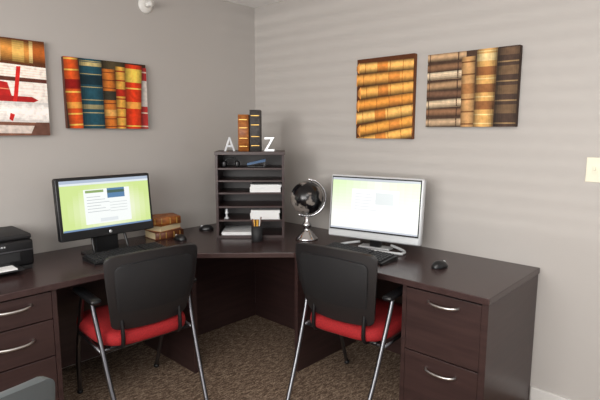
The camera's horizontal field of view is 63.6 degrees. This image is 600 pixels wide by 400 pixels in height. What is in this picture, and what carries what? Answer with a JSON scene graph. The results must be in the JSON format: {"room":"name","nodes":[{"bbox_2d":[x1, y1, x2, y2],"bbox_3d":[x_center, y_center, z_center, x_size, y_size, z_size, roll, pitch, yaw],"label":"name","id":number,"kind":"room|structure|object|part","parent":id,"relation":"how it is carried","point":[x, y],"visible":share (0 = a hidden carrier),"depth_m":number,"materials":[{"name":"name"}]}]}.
{"room":"office","nodes":[
{"label":"office","id":0,"kind":"room"},
{"bbox_2d":[0,0,254,368],"bbox_3d":[-1.966,-0.085,2.306,0.100,2.385,4.800,8,11,43],"label":"wall","id":1,"kind":"structure","parent":0,"point":[198,56],"depth_m":3.18,"materials":[{"name":"grey paint"}]},
{"bbox_2d":[0,37,49,135],"bbox_3d":[-1.563,-0.599,2.565,0.031,0.510,0.410,8,11,43],"label":"print","id":2,"kind":"object","parent":1,"relation":"attached to","point":[24,110],"visible":1,"depth_m":2.61,"materials":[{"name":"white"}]},
{"bbox_2d":[61,56,147,128],"bbox_3d":[-1.180,-0.643,2.969,0.036,0.406,0.511,8,11,43],"label":"print","id":3,"kind":"object","parent":1,"relation":"attached to","point":[99,94],"visible":1,"depth_m":2.94,"materials":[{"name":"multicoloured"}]},
{"bbox_2d":[138,0,153,13],"bbox_3d":[-0.967,-1.248,3.086,0.075,0.100,0.100,8,11,43],"label":"sprinkler","id":4,"kind":"object","parent":1,"relation":"attached to","point":[146,6],"visible":1,"depth_m":3.08,"materials":[{"name":"white plastic"}]},
{"bbox_2d":[62,308,399,399],"bbox_3d":[-0.217,1.381,0.858,4.900,0.100,4.800,8,11,43],"label":"floor","id":5,"kind":"structure","parent":0,"point":[250,358],"depth_m":2.92,"materials":[{"name":"carpet"}]},
{"bbox_2d":[0,376,54,399],"bbox_3d":[-0.915,0.845,1.194,0.646,0.863,0.555,7,10,39],"label":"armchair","id":6,"kind":"object","parent":5,"relation":"on","point":[40,387],"visible":1,"depth_m":1.14,"materials":[{"name":"grey fabric"}]},
{"bbox_2d":[72,243,208,399],"bbox_3d":[-0.845,0.642,2.543,0.555,0.883,0.646,-7,11,-41],"label":"armchair","id":7,"kind":"object","parent":5,"relation":"on","point":[148,292],"visible":1,"depth_m":2.35,"materials":[{"name":"black plastic"}]},
{"bbox_3d":[-1.146,0.759,2.531,0.033,0.635,0.274,-6,10,-36],"label":"leg","id":8,"kind":"part","parent":7,"relation":"part of","materials":[{"name":"silver metal"}]},
{"bbox_3d":[-1.048,0.709,2.419,0.020,0.020,0.315,-7,11,-41],"label":"seat rail","id":9,"kind":"part","parent":7,"relation":"part of","materials":[{"name":"silver metal"}]},
{"bbox_3d":[-0.898,0.803,2.271,0.268,0.626,0.025,7,11,40],"label":"leg","id":10,"kind":"part","parent":7,"relation":"part of","materials":[{"name":"silver metal"}]},
{"bbox_3d":[-0.895,0.637,2.599,0.499,0.074,0.480,-7,11,-41],"label":"seat","id":11,"kind":"part","parent":7,"relation":"part of","materials":[{"name":"red fabric"}]},
{"bbox_3d":[-0.719,0.424,2.371,0.478,0.402,0.137,-7,11,-41],"label":"frame","id":12,"kind":"part","parent":7,"relation":"part of","materials":[{"name":"black plastic"}]},
{"bbox_3d":[-0.710,0.431,2.362,0.398,0.327,0.122,-7,11,-41],"label":"panel","id":13,"kind":"part","parent":7,"relation":"part of","materials":[{"name":"black plastic"}]},
{"bbox_3d":[-0.784,0.714,2.853,0.274,0.635,0.033,7,11,42],"label":"leg","id":14,"kind":"part","parent":7,"relation":"part of","materials":[{"name":"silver metal"}]},
{"bbox_3d":[-0.549,0.760,2.581,0.025,0.626,0.268,-5,10,-34],"label":"leg","id":15,"kind":"part","parent":7,"relation":"part of","materials":[{"name":"silver metal"}]},
{"bbox_2d":[0,221,539,399],"bbox_3d":[-0.496,0.749,2.310,2.196,0.740,2.746,8,11,43],"label":"desk","id":16,"kind":"object","parent":5,"relation":"on","point":[467,331],"visible":0.74,"depth_m":2.40,"materials":[{"name":"brown laminate"}]},
{"bbox_3d":[-1.252,0.485,2.112,0.039,0.017,0.170,8,11,43],"label":"handle","id":17,"kind":"part","parent":16,"relation":"part of","materials":[{"name":"silver metal"}]},
{"bbox_2d":[0,226,33,274],"bbox_3d":[-1.585,0.271,2.376,0.390,0.182,0.450,8,11,43],"label":"printer","id":18,"kind":"object","parent":16,"relation":"on","point":[16,244],"visible":1,"depth_m":2.41,"materials":[{"name":"black plastic"}]},
{"bbox_3d":[-1.507,0.241,2.298,0.008,0.033,0.200,8,11,43],"label":"control panel","id":19,"kind":"part","parent":18,"relation":"part of","materials":[{"name":"black plastic"}]},
{"bbox_2d":[0,265,24,274],"bbox_3d":[-1.478,0.349,2.286,0.095,0.008,0.300,8,11,43],"label":"paper tray","id":20,"kind":"object","parent":18,"relation":"on","point":[4,269],"depth_m":2.34,"materials":[{"name":"black"}]},
{"bbox_3d":[-1.621,0.189,2.398,0.288,0.027,0.444,8,11,43],"label":"scanner lid","id":21,"kind":"part","parent":18,"relation":"part of","materials":[{"name":"black plastic"}]},
{"bbox_3d":[-1.252,0.650,2.135,0.039,0.017,0.170,8,11,43],"label":"handle","id":22,"kind":"part","parent":16,"relation":"part of","materials":[{"name":"silver metal"}]},
{"bbox_3d":[-1.293,0.506,2.112,0.024,0.128,0.392,8,11,43],"label":"box drawer","id":23,"kind":"part","parent":16,"relation":"part of","materials":[{"name":"brown laminate"}]},
{"bbox_3d":[-1.294,0.661,2.135,0.024,0.174,0.392,8,11,43],"label":"box drawer","id":24,"kind":"part","parent":16,"relation":"part of","materials":[{"name":"brown laminate"}]},
{"bbox_3d":[-1.294,0.917,2.171,0.024,0.331,0.392,8,11,43],"label":"file drawer","id":25,"kind":"part","parent":16,"relation":"part of","materials":[{"name":"brown laminate"}]},
{"bbox_2d":[52,173,153,253],"bbox_3d":[-1.116,0.080,2.791,0.157,0.444,0.552,8,11,43],"label":"desktop computer","id":26,"kind":"object","parent":16,"relation":"on","point":[97,208],"visible":0.92,"depth_m":2.75,"materials":[{"name":"black plastic"}]},
{"bbox_3d":[-1.157,0.244,2.717,0.018,0.132,0.085,-7,11,-43],"label":"stand leg","id":27,"kind":"part","parent":26,"relation":"part of","materials":[{"name":"black plastic"}]},
{"bbox_3d":[-1.023,0.224,2.859,0.085,0.132,0.018,7,10,39],"label":"stand leg","id":28,"kind":"part","parent":26,"relation":"part of","materials":[{"name":"black plastic"}]},
{"bbox_2d":[82,242,165,265],"bbox_3d":[-0.967,0.297,2.729,0.155,0.034,0.450,8,11,43],"label":"keyboard","id":29,"kind":"object","parent":16,"relation":"on","point":[97,258],"visible":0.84,"depth_m":2.68,"materials":[{"name":"black plastic"}]},
{"bbox_2d":[145,213,183,240],"bbox_3d":[-0.912,0.173,3.208,0.198,0.143,0.232,8,11,43],"label":"book stack","id":30,"kind":"object","parent":16,"relation":"on","point":[166,225],"visible":0.78,"depth_m":3.15,"materials":[{"name":"beige leather"}]},
{"bbox_2d":[173,234,186,240],"bbox_3d":[-0.775,0.239,3.121,0.104,0.038,0.062,5,10,31],"label":"computer mouse","id":31,"kind":"object","parent":16,"relation":"on","point":[180,237],"visible":1,"depth_m":3.10,"materials":[{"name":"black plastic"}]},
{"bbox_2d":[199,224,213,230],"bbox_3d":[-0.666,0.194,3.439,0.104,0.038,0.062,-1,8,-8],"label":"computer mouse","id":32,"kind":"object","parent":16,"relation":"on","point":[207,227],"visible":1,"depth_m":3.42,"materials":[{"name":"black plastic"}]},
{"bbox_2d":[214,150,284,237],"bbox_3d":[-0.328,-0.049,3.278,0.453,0.566,0.274,0,8,-2],"label":"organizer","id":33,"kind":"object","parent":16,"relation":"on","point":[233,183],"visible":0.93,"depth_m":3.33,"materials":[{"name":"brown laminate"}]},
{"bbox_2d":[224,208,228,218],"bbox_3d":[-0.486,0.089,3.209,0.032,0.068,0.032,0,8,-2],"label":"figurine","id":34,"kind":"object","parent":33,"relation":"on","point":[226,209],"visible":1,"depth_m":3.20,"materials":[{"name":"white ceramic"}]},
{"bbox_2d":[224,137,234,150],"bbox_3d":[-0.460,-0.364,3.155,0.072,0.091,0.020,-2,8,-16],"label":"decorative piece","id":35,"kind":"object","parent":33,"relation":"on","point":[229,138],"visible":0.88,"depth_m":3.15,"materials":[{"name":"silver metal"}]},
{"bbox_2d":[222,157,239,166],"bbox_3d":[-0.453,-0.248,3.172,0.115,0.066,0.050,0,8,-2],"label":"headphones","id":36,"kind":"object","parent":33,"relation":"on","point":[224,163],"visible":1,"depth_m":3.15,"materials":[{"name":"black plastic"}]},
{"bbox_2d":[222,226,250,234],"bbox_3d":[-0.414,0.206,3.306,0.215,0.019,0.226,0,8,-2],"label":"paper stack","id":37,"kind":"object","parent":33,"relation":"on","point":[228,230],"visible":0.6,"depth_m":3.25,"materials":[{"name":"white paper"}]},
{"bbox_2d":[238,110,261,150],"bbox_3d":[-0.329,-0.457,3.191,0.145,0.265,0.171,0,8,-2],"label":"books","id":38,"kind":"object","parent":33,"relation":"on","point":[249,126],"visible":1,"depth_m":3.11,"materials":[{"name":"brown leather"}]},
{"bbox_2d":[218,165,281,169],"bbox_3d":[-0.328,-0.219,3.254,0.413,0.012,0.258,0,8,-2],"label":"shelf","id":39,"kind":"object","parent":33,"relation":"attached to","point":[229,167],"depth_m":3.16,"materials":[{"name":"brown laminate"}]},
{"bbox_2d":[218,177,281,181],"bbox_3d":[-0.328,-0.140,3.265,0.413,0.012,0.258,0,8,-2],"label":"shelf","id":40,"kind":"object","parent":33,"relation":"attached to","point":[220,179],"depth_m":3.19,"materials":[{"name":"brown laminate"}]},
{"bbox_2d":[218,188,281,193],"bbox_3d":[-0.328,-0.061,3.277,0.413,0.012,0.258,0,8,-2],"label":"shelf","id":41,"kind":"object","parent":33,"relation":"attached to","point":[221,190],"depth_m":3.16,"materials":[{"name":"brown laminate"}]},
{"bbox_2d":[219,201,281,207],"bbox_3d":[-0.329,0.028,3.289,0.413,0.012,0.258,0,8,-2],"label":"shelf","id":42,"kind":"object","parent":33,"relation":"attached to","point":[222,204],"depth_m":3.23,"materials":[{"name":"brown laminate"}]},
{"bbox_2d":[219,213,281,221],"bbox_3d":[-0.329,0.117,3.302,0.413,0.012,0.258,0,8,-2],"label":"shelf","id":43,"kind":"object","parent":33,"relation":"attached to","point":[233,217],"depth_m":3.22,"materials":[{"name":"brown laminate"}]},
{"bbox_2d":[247,159,265,167],"bbox_3d":[-0.285,-0.241,3.166,0.120,0.056,0.035,0,8,-2],"label":"stapler","id":44,"kind":"object","parent":33,"relation":"on","point":[262,160],"visible":1,"depth_m":3.15,"materials":[{"name":"blue plastic"}]},
{"bbox_3d":[-0.285,-0.248,3.165,0.120,0.042,0.031,0,8,-2],"label":"arm","id":45,"kind":"part","parent":44,"relation":"part of","materials":[{"name":"blue plastic"}]},
{"bbox_2d":[250,208,279,218],"bbox_3d":[-0.233,0.082,3.293,0.197,0.059,0.228,0,8,-2],"label":"paper stack","id":46,"kind":"object","parent":33,"relation":"on","point":[265,213],"visible":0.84,"depth_m":3.18,"materials":[{"name":"white paper"}]},
{"bbox_2d":[250,182,281,191],"bbox_3d":[-0.228,-0.091,3.269,0.207,0.049,0.227,0,8,-2],"label":"paper stack","id":47,"kind":"object","parent":33,"relation":"on","point":[255,186],"visible":0.91,"depth_m":3.16,"materials":[{"name":"white paper"}]},
{"bbox_2d":[264,137,274,150],"bbox_3d":[-0.200,-0.364,3.164,0.069,0.091,0.020,1,8,4],"label":"decorative piece","id":48,"kind":"object","parent":33,"relation":"on","point":[271,138],"visible":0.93,"depth_m":3.15,"materials":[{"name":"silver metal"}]},
{"bbox_2d":[251,217,262,241],"bbox_3d":[-0.276,0.185,3.098,0.072,0.154,0.072,8,11,43],"label":"pencil cup","id":49,"kind":"object","parent":16,"relation":"on","point":[256,229],"visible":1,"depth_m":3.07,"materials":[{"name":"black metal"}]},
{"bbox_2d":[0,221,539,305],"bbox_3d":[-0.495,0.397,2.260,2.196,0.030,2.746,8,11,43],"label":"countertop","id":50,"kind":"structure","parent":16,"relation":"on","point":[476,279],"depth_m":2.51,"materials":[{"name":"brown wood"}]},
{"bbox_2d":[290,178,326,241],"bbox_3d":[0.045,0.058,3.129,0.214,0.399,0.214,8,11,43],"label":"desk globe","id":51,"kind":"object","parent":16,"relation":"on","point":[306,197],"visible":1,"depth_m":3.06,"materials":[{"name":"silver metal"}]},
{"bbox_2d":[326,242,397,265],"bbox_3d":[0.316,0.298,2.740,0.450,0.034,0.155,8,11,43],"label":"keyboard","id":52,"kind":"object","parent":16,"relation":"on","point":[383,258],"visible":0.63,"depth_m":2.69,"materials":[{"name":"black plastic"}]},
{"bbox_2d":[329,174,425,254],"bbox_3d":[0.438,0.078,2.863,0.585,0.434,0.160,5,10,31],"label":"desktop computer","id":53,"kind":"object","parent":16,"relation":"on","point":[376,209],"visible":0.93,"depth_m":2.83,"materials":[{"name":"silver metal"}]},
{"bbox_2d":[431,260,447,269],"bbox_3d":[0.724,0.331,2.505,0.104,0.038,0.062,-4,9,-29],"label":"computer mouse","id":54,"kind":"object","parent":16,"relation":"on","point":[439,264],"visible":1,"depth_m":2.48,"materials":[{"name":"black plastic"}]},
{"bbox_3d":[0.639,0.808,2.239,0.160,0.017,0.039,8,11,43],"label":"handle","id":55,"kind":"part","parent":16,"relation":"part of","materials":[{"name":"silver metal"}]},
{"bbox_3d":[0.655,0.907,2.278,0.365,0.331,0.024,8,11,43],"label":"file drawer","id":56,"kind":"part","parent":16,"relation":"part of","materials":[{"name":"brown laminate"}]},
{"bbox_3d":[0.640,0.482,2.192,0.160,0.017,0.039,8,11,43],"label":"handle","id":57,"kind":"part","parent":16,"relation":"part of","materials":[{"name":"silver metal"}]},
{"bbox_3d":[0.655,0.586,2.232,0.365,0.306,0.024,8,11,43],"label":"file drawer","id":58,"kind":"part","parent":16,"relation":"part of","materials":[{"name":"brown laminate"}]},
{"bbox_3d":[1.006,0.763,2.340,0.030,0.710,0.640,8,11,43],"label":"panel","id":59,"kind":"part","parent":16,"relation":"part of","materials":[{"name":"brown laminate"}]},
{"bbox_2d":[286,242,402,399],"bbox_3d":[0.289,0.638,2.594,0.555,0.883,0.646,6,10,37],"label":"armchair","id":60,"kind":"object","parent":5,"relation":"on","point":[339,286],"visible":0.92,"depth_m":2.39,"materials":[{"name":"black plastic"}]},
{"bbox_3d":[-0.009,0.758,2.607,0.025,0.626,0.268,5,9,29],"label":"leg","id":61,"kind":"part","parent":60,"relation":"part of","materials":[{"name":"silver metal"}]},
{"bbox_3d":[0.168,0.428,2.402,0.398,0.327,0.122,6,10,37],"label":"panel","id":62,"kind":"part","parent":60,"relation":"part of","materials":[{"name":"black plastic"}]},
{"bbox_3d":[0.176,0.420,2.412,0.478,0.402,0.137,6,10,37],"label":"frame","id":63,"kind":"part","parent":60,"relation":"part of","materials":[{"name":"black plastic"}]},
{"bbox_3d":[0.203,0.710,2.897,0.033,0.635,0.274,8,11,43],"label":"leg","id":64,"kind":"part","parent":60,"relation":"part of","materials":[{"name":"silver metal"}]},
{"bbox_3d":[0.334,0.632,2.653,0.499,0.074,0.480,6,10,37],"label":"seat","id":65,"kind":"part","parent":60,"relation":"part of","materials":[{"name":"red fabric"}]},
{"bbox_3d":[0.365,0.799,2.327,0.025,0.626,0.268,8,11,44],"label":"leg","id":66,"kind":"part","parent":60,"relation":"part of","materials":[{"name":"silver metal"}]},
{"bbox_3d":[0.502,0.704,2.487,0.020,0.020,0.315,6,10,37],"label":"seat rail","id":67,"kind":"part","parent":60,"relation":"part of","materials":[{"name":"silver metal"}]},
{"bbox_2d":[224,0,282,7],"bbox_3d":[-0.211,-1.079,0.507,4.900,0.100,4.800,8,11,43],"label":"ceiling","id":68,"kind":"structure","parent":0,"point":[251,3],"depth_m":3.61,"materials":[{"name":"white paint"}]},
{"bbox_2d":[254,0,599,399],"bbox_3d":[1.429,-0.083,2.348,4.800,2.385,0.100,8,11,43],"label":"wall","id":69,"kind":"structure","parent":0,"point":[520,194],"depth_m":2.64,"materials":[{"name":"grey paint"}]},
{"bbox_2d":[356,53,416,138],"bbox_3d":[0.529,-0.636,3.023,0.415,0.500,0.036,8,11,43],"label":"print","id":70,"kind":"object","parent":69,"relation":"attached to","point":[386,86],"visible":1,"depth_m":3.00,"materials":[{"name":"brown paper"}]},
{"bbox_2d":[426,45,522,126],"bbox_3d":[0.932,-0.606,2.646,0.512,0.408,0.037,8,11,43],"label":"print","id":71,"kind":"object","parent":69,"relation":"attached to","point":[480,87],"visible":1,"depth_m":2.61,"materials":[{"name":"brown paper"}]},
{"bbox_2d":[530,386,570,399],"bbox_3d":[2.190,1.170,1.725,2.600,0.085,0.015,8,11,43],"label":"baseboard","id":72,"kind":"structure","parent":69,"relation":"attached to","point":[536,393],"depth_m":2.56,"materials":[{"name":"white paint"}]},
{"bbox_2d":[585,157,599,182],"bbox_3d":[1.394,-0.142,2.291,0.075,0.118,0.018,8,11,43],"label":"light switch","id":73,"kind":"object","parent":69,"relation":"attached to","point":[593,163],"visible":1,"depth_m":2.30,"materials":[{"name":"beige plastic"}]}
]}

